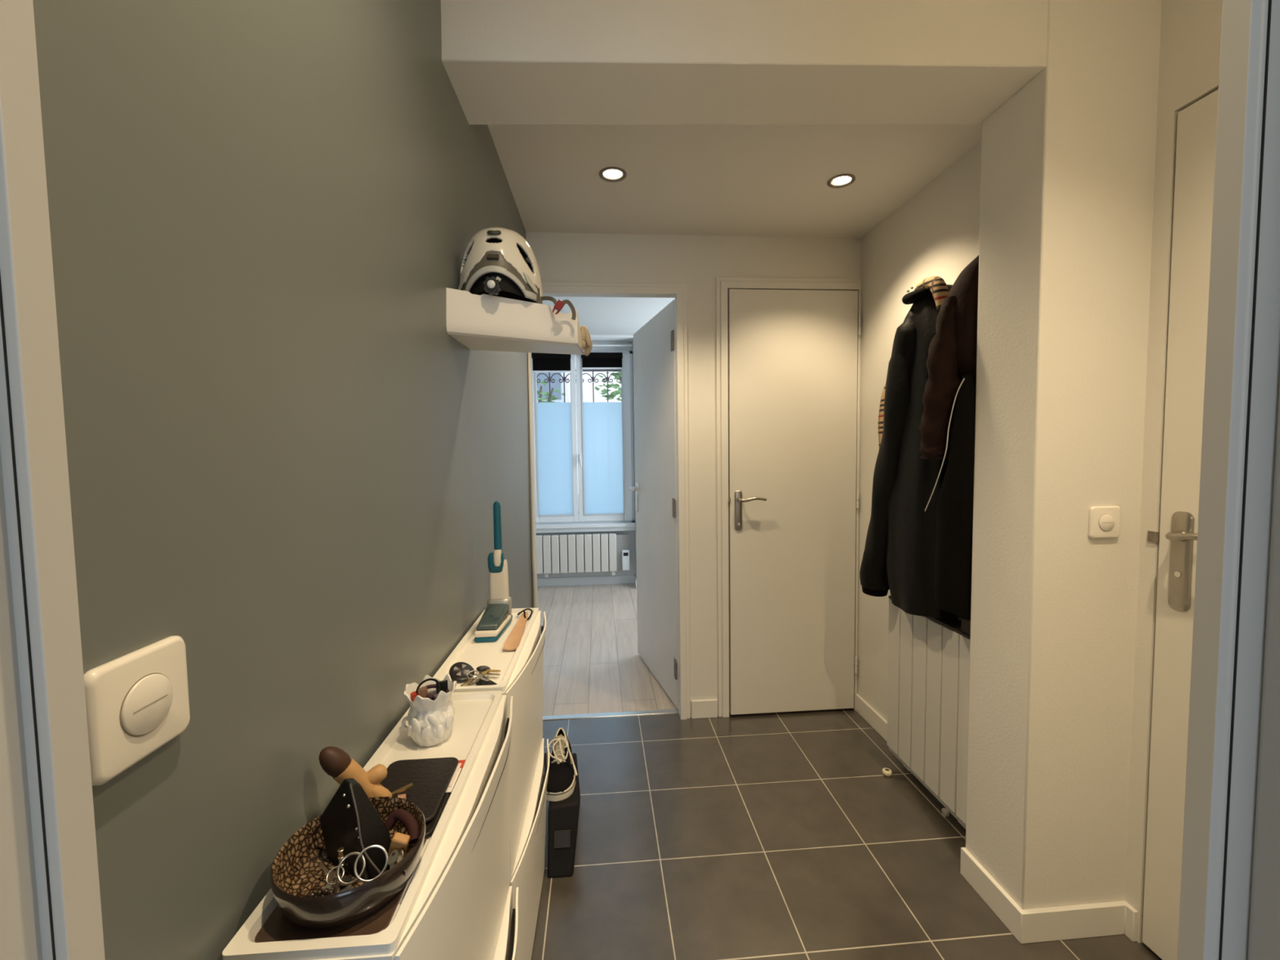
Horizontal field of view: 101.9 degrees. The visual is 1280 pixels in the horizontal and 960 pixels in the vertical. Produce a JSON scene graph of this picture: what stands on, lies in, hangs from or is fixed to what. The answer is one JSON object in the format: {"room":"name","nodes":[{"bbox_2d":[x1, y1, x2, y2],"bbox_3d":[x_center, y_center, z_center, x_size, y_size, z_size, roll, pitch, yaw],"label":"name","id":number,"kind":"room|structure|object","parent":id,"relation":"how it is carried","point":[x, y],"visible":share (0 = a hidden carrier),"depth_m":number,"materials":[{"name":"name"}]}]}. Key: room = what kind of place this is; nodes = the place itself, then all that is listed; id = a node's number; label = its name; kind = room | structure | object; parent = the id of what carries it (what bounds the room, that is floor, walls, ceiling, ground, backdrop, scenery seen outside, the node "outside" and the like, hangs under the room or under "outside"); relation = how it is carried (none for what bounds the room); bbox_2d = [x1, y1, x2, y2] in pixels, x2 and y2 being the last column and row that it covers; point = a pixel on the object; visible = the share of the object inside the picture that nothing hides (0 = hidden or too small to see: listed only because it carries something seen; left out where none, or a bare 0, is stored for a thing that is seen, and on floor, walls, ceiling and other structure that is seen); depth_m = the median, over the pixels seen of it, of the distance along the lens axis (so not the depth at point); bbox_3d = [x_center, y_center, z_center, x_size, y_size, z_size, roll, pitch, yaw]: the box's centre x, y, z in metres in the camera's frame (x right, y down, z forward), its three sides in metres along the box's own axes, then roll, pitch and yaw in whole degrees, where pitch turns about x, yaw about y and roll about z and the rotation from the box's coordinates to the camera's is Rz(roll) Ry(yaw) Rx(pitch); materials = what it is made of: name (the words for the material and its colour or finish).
{"room":"entrance hallway","nodes":[
{"label":"entrance hallway","id":0,"kind":"room"},
{"bbox_2d":[32,0,533,959],"bbox_3d":[-0.472,-0.169,1.225,0.157,2.680,2.172,-1,3,-5],"label":"wall","id":1,"kind":"structure","parent":0,"point":[286,464],"depth_m":0.54,"materials":[{"name":"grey paint"}]},
{"bbox_2d":[83,635,190,786],"bbox_3d":[-0.380,0.171,0.396,0.012,0.082,0.082,-1,3,-3],"label":"light switch","id":2,"kind":"object","parent":1,"relation":"attached to","point":[137,702],"visible":0.98,"depth_m":0.39,"materials":[{"name":"beige plastic"}]},
{"bbox_2d":[446,287,585,355],"bbox_3d":[-0.288,-0.378,1.271,0.348,0.101,0.191,-2,3,-17],"label":"wall shelf","id":3,"kind":"object","parent":1,"relation":"attached to","point":[485,322],"visible":0.97,"depth_m":1.20,"materials":[{"name":"white wood"}]},
{"bbox_2d":[457,226,576,319],"bbox_3d":[-0.310,-0.482,1.223,0.252,0.212,0.196,2,4,39],"label":"helmet","id":4,"kind":"object","parent":3,"relation":"on","point":[500,262],"visible":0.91,"depth_m":1.17,"materials":[{"name":"beige plastic"}]},
{"bbox_2d":[579,325,592,355],"bbox_3d":[-0.146,-0.367,1.364,0.038,0.078,0.055,0,3,7],"label":"glove","id":5,"kind":"object","parent":3,"relation":"on","point":[586,343],"visible":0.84,"depth_m":1.35,"materials":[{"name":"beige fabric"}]},
{"bbox_2d":[535,334,636,577],"bbox_3d":[-0.428,-0.227,4.746,3.100,2.400,0.360,-1,3,-5],"label":"wall","id":6,"kind":"structure","parent":0,"point":[596,339],"depth_m":4.72,"materials":[{"name":"paint"}]},
{"bbox_2d":[531,352,570,487],"bbox_3d":[-0.784,-0.533,4.627,0.354,1.193,0.055,-1,3,-5],"label":"roller blind","id":7,"kind":"object","parent":6,"relation":"attached to","point":[541,362],"visible":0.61,"depth_m":4.62,"materials":[{"name":"black fabric"}]},
{"bbox_2d":[536,372,569,402],"bbox_3d":[-0.800,-0.854,4.797,0.299,0.269,0.030,-1,3,-5],"label":"window grille","id":8,"kind":"object","parent":6,"relation":"attached to","point":[549,378],"depth_m":4.79,"materials":[{"name":"black metal"}]},
{"bbox_2d":[536,533,629,577],"bbox_3d":[-0.558,0.679,4.721,0.919,0.377,0.123,-1,3,-5],"label":"radiator","id":9,"kind":"object","parent":6,"relation":"attached to","point":[597,553],"visible":0.83,"depth_m":4.67,"materials":[{"name":"white metal"}]},
{"bbox_2d":[531,351,635,524],"bbox_3d":[-0.523,-0.382,4.707,0.934,1.565,0.126,-1,3,-5],"label":"window","id":10,"kind":"structure","parent":6,"relation":"attached to","point":[598,475],"depth_m":4.72,"materials":[{"name":"white glass"}]},
{"bbox_2d":[537,574,636,588],"bbox_3d":[-0.505,0.940,4.713,2.900,0.075,0.202,-1,3,-5],"label":"baseboard","id":11,"kind":"structure","parent":6,"relation":"attached to","point":[586,580],"depth_m":4.80,"materials":[{"name":"white wood"}]},
{"bbox_2d":[582,368,621,402],"bbox_3d":[-0.352,-0.876,4.832,0.349,0.301,0.030,-1,3,-5],"label":"window grille","id":12,"kind":"object","parent":6,"relation":"attached to","point":[593,379],"depth_m":4.82,"materials":[{"name":"black metal"}]},
{"bbox_2d":[581,352,626,485],"bbox_3d":[-0.324,-0.542,4.663,0.386,1.193,0.055,-1,3,-5],"label":"roller blind","id":13,"kind":"object","parent":6,"relation":"attached to","point":[593,360],"visible":1,"depth_m":4.65,"materials":[{"name":"black fabric"}]},
{"bbox_2d":[592,344,631,346],"bbox_3d":[-0.530,-1.208,4.646,0.915,0.037,0.100,-1,3,-5],"label":"curtain rod","id":14,"kind":"object","parent":6,"relation":"attached to","point":[602,345],"visible":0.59,"depth_m":4.62,"materials":[{"name":"white metal"}]},
{"bbox_2d":[542,296,675,334],"bbox_3d":[-0.404,-1.261,3.567,3.200,0.105,2.598,-1,3,-5],"label":"ceiling","id":15,"kind":"structure","parent":0,"point":[600,315],"depth_m":3.77,"materials":[{"name":"grey paint"}]},
{"bbox_2d":[525,231,861,717],"bbox_3d":[0.315,-0.053,2.363,1.900,2.300,0.044,-1,3,-5],"label":"wall","id":16,"kind":"structure","parent":0,"point":[696,261],"depth_m":2.31,"materials":[{"name":"white paint"}]},
{"bbox_2d":[528,281,690,719],"bbox_3d":[-0.133,0.122,2.328,0.701,1.965,0.060,-1,3,-5],"label":"trim","id":17,"kind":"structure","parent":16,"relation":"attached to","point":[564,289],"depth_m":2.30,"materials":[{"name":"white paint"}]},
{"bbox_2d":[542,708,678,720],"bbox_3d":[-0.138,1.100,2.431,0.663,0.006,0.036,-1,3,-5],"label":"threshold","id":18,"kind":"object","parent":16,"relation":"attached to","point":[676,710],"depth_m":2.43,"materials":[{"name":"silver metal"}]},
{"bbox_2d":[629,299,678,708],"bbox_3d":[0.067,0.116,2.741,0.148,1.903,0.732,-1,3,-11],"label":"door","id":19,"kind":"structure","parent":16,"relation":"in","point":[655,488],"depth_m":2.67,"materials":[{"name":"paint"}]},
{"bbox_2d":[691,698,717,718],"bbox_3d":[0.298,1.056,2.395,0.122,0.082,0.012,-1,3,-5],"label":"baseboard","id":20,"kind":"structure","parent":16,"relation":"attached to","point":[700,708],"depth_m":2.39,"materials":[{"name":"white paint"}]},
{"bbox_2d":[715,276,862,717],"bbox_3d":[0.680,0.093,2.391,0.668,1.995,0.060,-1,3,-5],"label":"trim","id":21,"kind":"structure","parent":16,"relation":"attached to","point":[723,284],"depth_m":2.33,"materials":[{"name":"white paint"}]},
{"bbox_2d":[727,288,861,715],"bbox_3d":[0.703,0.117,2.350,0.606,1.928,0.086,-1,3,-5],"label":"door","id":22,"kind":"structure","parent":16,"relation":"in","point":[793,495],"depth_m":2.36,"materials":[{"name":"white paint"}]},
{"bbox_2d":[487,122,982,238],"bbox_3d":[0.362,-1.102,1.838,1.850,0.100,0.982,-1,3,-5],"label":"ceiling","id":23,"kind":"structure","parent":0,"point":[753,180],"depth_m":1.78,"materials":[{"name":"paint"}]},
{"bbox_2d":[599,166,626,182],"bbox_3d":[-0.093,-1.053,1.767,0.093,0.033,0.093,-1,3,-5],"label":"recessed light","id":24,"kind":"object","parent":23,"relation":"in","point":[612,171],"visible":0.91,"depth_m":1.77,"materials":[{"name":"grey"}]},
{"bbox_2d":[826,173,855,188],"bbox_3d":[0.710,-1.068,1.830,0.093,0.033,0.093,-1,3,-5],"label":"recessed light","id":25,"kind":"object","parent":23,"relation":"in","point":[844,179],"visible":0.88,"depth_m":1.83,"materials":[{"name":"grey"}]},
{"bbox_2d":[440,0,1048,124],"bbox_3d":[0.202,-1.113,1.223,1.435,0.453,0.215,-1,3,-5],"label":"ceiling beam","id":26,"kind":"structure","parent":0,"point":[505,62],"depth_m":1.16,"materials":[{"name":"white paint"}]},
{"bbox_2d":[531,583,1161,959],"bbox_3d":[-0.229,1.147,2.532,3.100,0.100,5.050,-1,3,-5],"label":"floor","id":27,"kind":"structure","parent":0,"point":[780,835],"depth_m":1.65,"materials":[{"name":"tile"}]},
{"bbox_2d":[493,885,518,959],"bbox_3d":[-0.297,0.999,0.766,0.191,0.378,0.516,-1,3,-4],"label":"cabinet","id":28,"kind":"object","parent":27,"relation":"on","point":[506,944],"visible":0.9,"depth_m":0.94,"materials":[{"name":"white plastic"}]},
{"bbox_2d":[222,690,513,959],"bbox_3d":[-0.302,0.611,0.744,0.191,0.388,0.516,-1,3,-4],"label":"cabinet","id":29,"kind":"object","parent":28,"relation":"on","point":[451,906],"visible":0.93,"depth_m":0.67,"materials":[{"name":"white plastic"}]},
{"bbox_2d":[254,837,426,942],"bbox_3d":[-0.313,0.433,0.570,0.123,0.002,0.156,-1,3,-5],"label":"mat","id":30,"kind":"object","parent":29,"relation":"on","point":[277,927],"visible":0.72,"depth_m":0.50,"materials":[{"name":"brown leather"}]},
{"bbox_2d":[314,822,320,835],"bbox_3d":[-0.368,0.410,0.608,0.012,0.041,0.040,0,3,10],"label":"card holder","id":31,"kind":"object","parent":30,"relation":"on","point":[317,826],"visible":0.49,"depth_m":0.59,"materials":[{"name":"brown leather"}]},
{"bbox_2d":[337,884,351,893],"bbox_3d":[-0.327,0.434,0.534,0.056,0.012,0.056,-1,3,-5],"label":"disc","id":32,"kind":"object","parent":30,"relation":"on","point":[342,888],"visible":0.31,"depth_m":0.54,"materials":[{"name":"grey metal"}]},
{"bbox_2d":[270,796,426,928],"bbox_3d":[-0.308,0.409,0.558,0.145,0.046,0.145,-1,3,-5],"label":"bowl","id":33,"kind":"object","parent":30,"relation":"on","point":[296,872],"visible":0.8,"depth_m":0.54,"materials":[{"name":"brown ceramic"}]},
{"bbox_2d":[302,888,335,897],"bbox_3d":[-0.326,0.422,0.518,0.043,0.011,0.030,-1,3,-5],"label":"bracelet","id":34,"kind":"object","parent":33,"relation":"in","point":[326,891],"visible":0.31,"depth_m":0.53,"materials":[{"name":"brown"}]},
{"bbox_2d":[315,861,364,897],"bbox_3d":[-0.316,0.419,0.546,0.050,0.022,0.055,-1,3,-5],"label":"bunch","id":35,"kind":"object","parent":33,"relation":"in","point":[333,884],"visible":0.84,"depth_m":0.55,"materials":[{"name":"silver metal"}]},
{"bbox_2d":[337,846,346,866],"bbox_3d":[-0.321,0.405,0.557,0.007,0.018,0.007,-1,3,-5],"label":"toggle","id":36,"kind":"object","parent":33,"relation":"in","point":[341,850],"visible":0.8,"depth_m":0.56,"materials":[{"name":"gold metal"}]},
{"bbox_2d":[336,851,365,884],"bbox_3d":[-0.294,0.395,0.528,0.028,0.021,0.019,-1,3,-5],"label":"metal ring","id":37,"kind":"object","parent":33,"relation":"in","point":[362,856],"visible":1,"depth_m":0.53,"materials":[{"name":"silver metal"}]},
{"bbox_2d":[319,777,391,879],"bbox_3d":[-0.309,0.381,0.583,0.090,0.099,0.045,1,4,24],"label":"pouch","id":38,"kind":"object","parent":33,"relation":"in","point":[350,820],"visible":0.99,"depth_m":0.57,"materials":[{"name":"black leather"}]},
{"bbox_2d":[318,746,391,798],"bbox_3d":[-0.350,0.371,0.641,0.077,0.099,0.028,-2,4,-28],"label":"figurine","id":39,"kind":"object","parent":33,"relation":"in","point":[335,762],"visible":0.71,"depth_m":0.63,"materials":[{"name":"beige wood"}]},
{"bbox_2d":[353,844,388,882],"bbox_3d":[-0.275,0.393,0.531,0.030,0.026,0.022,-1,3,-5],"label":"metal ring","id":40,"kind":"object","parent":33,"relation":"in","point":[380,846],"visible":0.98,"depth_m":0.53,"materials":[{"name":"silver metal"}]},
{"bbox_2d":[387,848,406,875],"bbox_3d":[-0.252,0.399,0.539,0.017,0.016,0.028,-2,4,-26],"label":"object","id":41,"kind":"object","parent":33,"relation":"in","point":[398,855],"visible":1,"depth_m":0.54,"materials":[{"name":"silver metal"}]},
{"bbox_2d":[387,831,409,865],"bbox_3d":[-0.262,0.400,0.561,0.028,0.042,0.020,-1,3,-5],"label":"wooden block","id":42,"kind":"object","parent":33,"relation":"in","point":[399,841],"visible":0.57,"depth_m":0.55,"materials":[{"name":"brown wood"}]},
{"bbox_2d":[384,808,419,844],"bbox_3d":[-0.270,0.395,0.593,0.056,0.023,0.021,1,4,29],"label":"tie","id":43,"kind":"object","parent":33,"relation":"in","point":[406,819],"visible":0.98,"depth_m":0.59,"materials":[{"name":"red fabric"}]},
{"bbox_2d":[379,756,465,838],"bbox_3d":[-0.304,0.419,0.689,0.105,0.014,0.150,-1,3,-5],"label":"notebook","id":44,"kind":"object","parent":29,"relation":"on","point":[433,780],"visible":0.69,"depth_m":0.71,"materials":[{"name":"black leather"}]},
{"bbox_2d":[391,782,413,799],"bbox_3d":[-0.308,0.410,0.667,0.030,0.025,0.019,-2,4,-25],"label":"case","id":45,"kind":"object","parent":44,"relation":"on","point":[410,785],"visible":0.4,"depth_m":0.67,"materials":[{"name":"leather"}]},
{"bbox_2d":[401,674,456,746],"bbox_3d":[-0.340,0.374,0.838,0.084,0.091,0.078,-1,3,-5],"label":"vase","id":46,"kind":"object","parent":29,"relation":"on","point":[430,722],"depth_m":0.81,"materials":[{"name":"white ceramic"}]},
{"bbox_2d":[410,691,419,702],"bbox_3d":[-0.357,0.375,0.832,0.013,0.071,0.019,2,4,40],"label":"lip balm","id":47,"kind":"object","parent":46,"relation":"in","point":[413,695],"visible":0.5,"depth_m":0.82,"materials":[{"name":"red"}]},
{"bbox_2d":[418,686,427,697],"bbox_3d":[-0.343,0.371,0.831,0.012,0.079,0.018,2,4,40],"label":"lipstick","id":48,"kind":"object","parent":46,"relation":"in","point":[423,691],"visible":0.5,"depth_m":0.82,"materials":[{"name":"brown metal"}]},
{"bbox_2d":[416,678,440,699],"bbox_3d":[-0.340,0.337,0.833,0.038,0.025,0.030,-1,3,-5],"label":"band","id":49,"kind":"object","parent":46,"relation":"in","point":[428,679],"visible":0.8,"depth_m":0.84,"materials":[{"name":"black"}]},
{"bbox_2d":[425,684,449,699],"bbox_3d":[-0.333,0.345,0.845,0.043,0.015,0.044,-1,3,-5],"label":"band","id":50,"kind":"object","parent":46,"relation":"in","point":[432,686],"visible":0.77,"depth_m":0.85,"materials":[{"name":"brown fabric"}]},
{"bbox_2d":[435,680,448,693],"bbox_3d":[-0.325,0.348,0.853,0.018,0.036,0.004,-2,4,-27],"label":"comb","id":51,"kind":"object","parent":46,"relation":"in","point":[444,684],"visible":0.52,"depth_m":0.85,"materials":[{"name":"black plastic"}]},
{"bbox_2d":[509,737,549,959],"bbox_3d":[-0.331,0.970,1.290,0.191,0.378,0.516,-1,3,-4],"label":"cabinet","id":52,"kind":"object","parent":27,"relation":"on","point":[527,874],"visible":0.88,"depth_m":1.22,"materials":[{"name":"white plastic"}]},
{"bbox_2d":[432,608,546,877],"bbox_3d":[-0.336,0.582,1.268,0.191,0.388,0.516,-1,3,-4],"label":"cabinet","id":53,"kind":"object","parent":52,"relation":"on","point":[522,668],"visible":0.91,"depth_m":1.17,"materials":[{"name":"white plastic"}]},
{"bbox_2d":[448,662,500,686],"bbox_3d":[-0.337,0.396,1.054,0.110,0.026,0.090,-1,3,-5],"label":"keys","id":54,"kind":"object","parent":53,"relation":"on","point":[460,672],"visible":1,"depth_m":1.06,"materials":[{"name":"silver metal"}]},
{"bbox_2d":[432,608,538,692],"bbox_3d":[-0.356,0.394,1.256,0.155,0.011,0.512,-1,3,-4],"label":"tray","id":55,"kind":"object","parent":53,"relation":"on","point":[491,655],"depth_m":1.18,"materials":[{"name":"white plastic"}]},
{"bbox_2d":[474,500,512,642],"bbox_3d":[-0.381,0.225,1.343,0.064,0.332,0.176,-1,3,0],"label":"handheld lint remover","id":56,"kind":"object","parent":53,"relation":"on","point":[497,615],"visible":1,"depth_m":1.38,"materials":[{"name":"beige plastic"}]},
{"bbox_2d":[502,608,533,650],"bbox_3d":[-0.315,0.381,1.347,0.041,0.016,0.290,-1,3,-5],"label":"shoehorn","id":57,"kind":"object","parent":53,"relation":"on","point":[513,642],"visible":1,"depth_m":1.30,"materials":[{"name":"brown wood"}]},
{"bbox_2d":[547,752,580,877],"bbox_3d":[-0.238,1.062,1.677,0.092,0.165,0.350,-1,3,-5],"label":"storage box","id":58,"kind":"object","parent":27,"relation":"on","point":[563,815],"visible":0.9,"depth_m":1.54,"materials":[{"name":"black"}]},
{"bbox_2d":[546,727,577,801],"bbox_3d":[-0.261,0.916,1.706,0.119,0.122,0.244,-1,3,-5],"label":"sneaker","id":59,"kind":"object","parent":58,"relation":"on","point":[562,772],"visible":0.89,"depth_m":1.65,"materials":[{"name":"black fabric"}]},
{"bbox_2d":[881,768,892,776],"bbox_3d":[0.933,1.103,1.959,0.035,0.020,0.035,-1,3,-5],"label":"door stop","id":60,"kind":"object","parent":27,"relation":"on","point":[886,771],"visible":1,"depth_m":1.95,"materials":[{"name":"beige rubber"}]},
{"bbox_2d":[857,141,981,721],"bbox_3d":[1.174,-0.041,1.934,0.254,2.300,0.948,-1,3,-5],"label":"wall","id":61,"kind":"structure","parent":0,"point":[935,232],"depth_m":2.13,"materials":[{"name":"white paint"}]},
{"bbox_2d":[855,693,887,741],"bbox_3d":[1.056,1.071,1.987,0.012,0.078,0.946,-1,3,-5],"label":"baseboard","id":62,"kind":"structure","parent":61,"relation":"attached to","point":[871,716],"depth_m":2.30,"materials":[{"name":"white paint"}]},
{"bbox_2d":[886,595,970,828],"bbox_3d":[1.030,0.781,1.761,0.089,0.635,0.554,-1,3,-5],"label":"radiator","id":63,"kind":"object","parent":61,"relation":"attached to","point":[929,657],"visible":0.64,"depth_m":1.76,"materials":[{"name":"white metal"}]},
{"bbox_2d":[960,618,970,635],"bbox_3d":[1.036,0.445,1.556,0.065,0.058,0.125,-1,3,-5],"label":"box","id":64,"kind":"object","parent":63,"relation":"on","point":[965,624],"visible":0.12,"depth_m":1.59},
{"bbox_3d":[1.028,-0.604,1.606,0.069,0.065,0.340,-1,3,-5],"label":"coat rack","id":65,"kind":"object","parent":61,"relation":"attached to","visible":0},
{"bbox_2d":[859,284,959,621],"bbox_3d":[0.941,-0.099,1.824,0.190,1.092,0.409,-1,3,-5],"label":"coat","id":66,"kind":"object","parent":65,"relation":"hanging from","point":[899,556],"visible":0.69,"depth_m":1.73,"materials":[{"name":"black fabric"}]},
{"bbox_2d":[878,275,949,447],"bbox_3d":[0.959,-0.329,1.824,0.091,0.665,0.430,-1,3,3],"label":"scarf","id":67,"kind":"object","parent":65,"relation":"hanging from","point":[939,289],"visible":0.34,"depth_m":1.63,"materials":[{"name":"beige fabric"}]},
{"bbox_2d":[919,255,978,459],"bbox_3d":[0.951,-0.297,1.517,0.211,0.676,0.186,-1,3,-5],"label":"jacket","id":68,"kind":"object","parent":65,"relation":"hanging from","point":[953,350],"visible":0.45,"depth_m":1.49,"materials":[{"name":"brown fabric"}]},
{"bbox_2d":[924,374,976,620],"bbox_3d":[0.966,0.051,1.529,0.180,0.691,0.165,-1,3,-5],"label":"jacket","id":69,"kind":"object","parent":65,"relation":"hanging from","point":[954,512],"visible":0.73,"depth_m":1.47,"materials":[{"name":"black fabric"}]},
{"bbox_2d":[965,0,1161,909],"bbox_3d":[1.138,-0.107,1.348,0.415,2.500,0.205,-1,3,-5],"label":"wall pillar","id":70,"kind":"structure","parent":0,"point":[1068,160],"depth_m":1.26,"materials":[{"name":"white paint"}]},
{"bbox_2d":[960,847,1137,943],"bbox_3d":[1.081,1.104,1.394,0.290,0.078,0.238,-1,3,-5],"label":"baseboard","id":71,"kind":"structure","parent":70,"relation":"attached to","point":[1113,917],"depth_m":1.30,"materials":[{"name":"white paint"}]},
{"bbox_2d":[1088,506,1120,538],"bbox_3d":[1.120,0.102,1.249,0.077,0.077,0.012,-1,3,-5],"label":"light switch","id":72,"kind":"object","parent":70,"relation":"attached to","point":[1104,522],"visible":1,"depth_m":1.25,"materials":[{"name":"beige plastic"}]},
{"bbox_2d":[1124,0,1222,942],"bbox_3d":[1.323,-0.077,0.772,0.138,2.500,0.975,-1,3,-5],"label":"door frame","id":73,"kind":"structure","parent":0,"point":[1190,37],"depth_m":1.22,"materials":[{"name":"white paint"}]},
{"bbox_2d":[1142,88,1218,959],"bbox_3d":[1.243,0.175,0.867,0.092,1.968,0.759,-1,3,-5],"label":"door","id":74,"kind":"structure","parent":73,"relation":"in","point":[1197,123],"depth_m":1.18,"materials":[{"name":"white paint"}]},
{"bbox_3d":[0.291,-0.076,0.109,3.200,2.600,0.300,-1,3,-5],"label":"wall","id":75,"kind":"structure","parent":0,"visible":0},
{"bbox_2d":[0,447,42,959],"bbox_3d":[-0.282,0.204,0.156,0.055,2.050,0.134,-1,3,-5],"label":"trim","id":76,"kind":"structure","parent":75,"relation":"attached to","point":[20,924],"depth_m":0.21,"materials":[{"name":"paint"}]},
{"bbox_2d":[0,0,105,959],"bbox_3d":[-0.318,0.201,0.229,0.135,2.050,0.016,-1,3,-5],"label":"trim","id":77,"kind":"structure","parent":75,"relation":"attached to","point":[26,265],"depth_m":0.22,"materials":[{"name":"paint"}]},
{"bbox_2d":[1177,0,1279,959],"bbox_3d":[0.366,0.188,0.284,0.133,2.050,0.014,-1,3,-5],"label":"trim","id":78,"kind":"structure","parent":75,"relation":"attached to","point":[1244,23],"depth_m":0.27,"materials":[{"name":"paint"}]},
{"bbox_2d":[1247,374,1279,959],"bbox_3d":[0.358,0.193,0.208,0.060,2.050,0.137,-1,3,-5],"label":"trim","id":79,"kind":"structure","parent":75,"relation":"attached to","point":[1264,937],"depth_m":0.27,"materials":[{"name":"paint"}]},
{"label":"outside","id":80,"kind":"structure","parent":0,"visible":0},
{"bbox_3d":[-0.968,1.045,12.519,16.000,0.200,15.040,-1,3,-5],"label":"ground","id":81,"kind":"structure","parent":80,"visible":0},
{"bbox_2d":[536,379,565,402],"bbox_3d":[-1.555,-0.154,7.902,1.103,2.739,1.204,-1,3,-5],"label":"tree","id":82,"kind":"object","parent":81,"relation":"on","point":[540,393],"visible":0.11,"depth_m":7.84,"materials":[{"name":"green plant"}]},
{"bbox_2d":[536,372,569,402],"bbox_3d":[-4.378,-1.877,11.855,5.600,5.800,3.900,-1,3,-5],"label":"house","id":83,"kind":"structure","parent":81,"relation":"on","point":[557,384],"depth_m":10.23,"materials":[{"name":"white"}]},
{"bbox_2d":[594,371,621,402],"bbox_3d":[0.311,-0.562,8.619,2.102,3.422,2.144,-1,3,-5],"label":"tree","id":84,"kind":"object","parent":81,"relation":"on","point":[614,393],"visible":0.02,"depth_m":8.44,"materials":[{"name":"green plant"}]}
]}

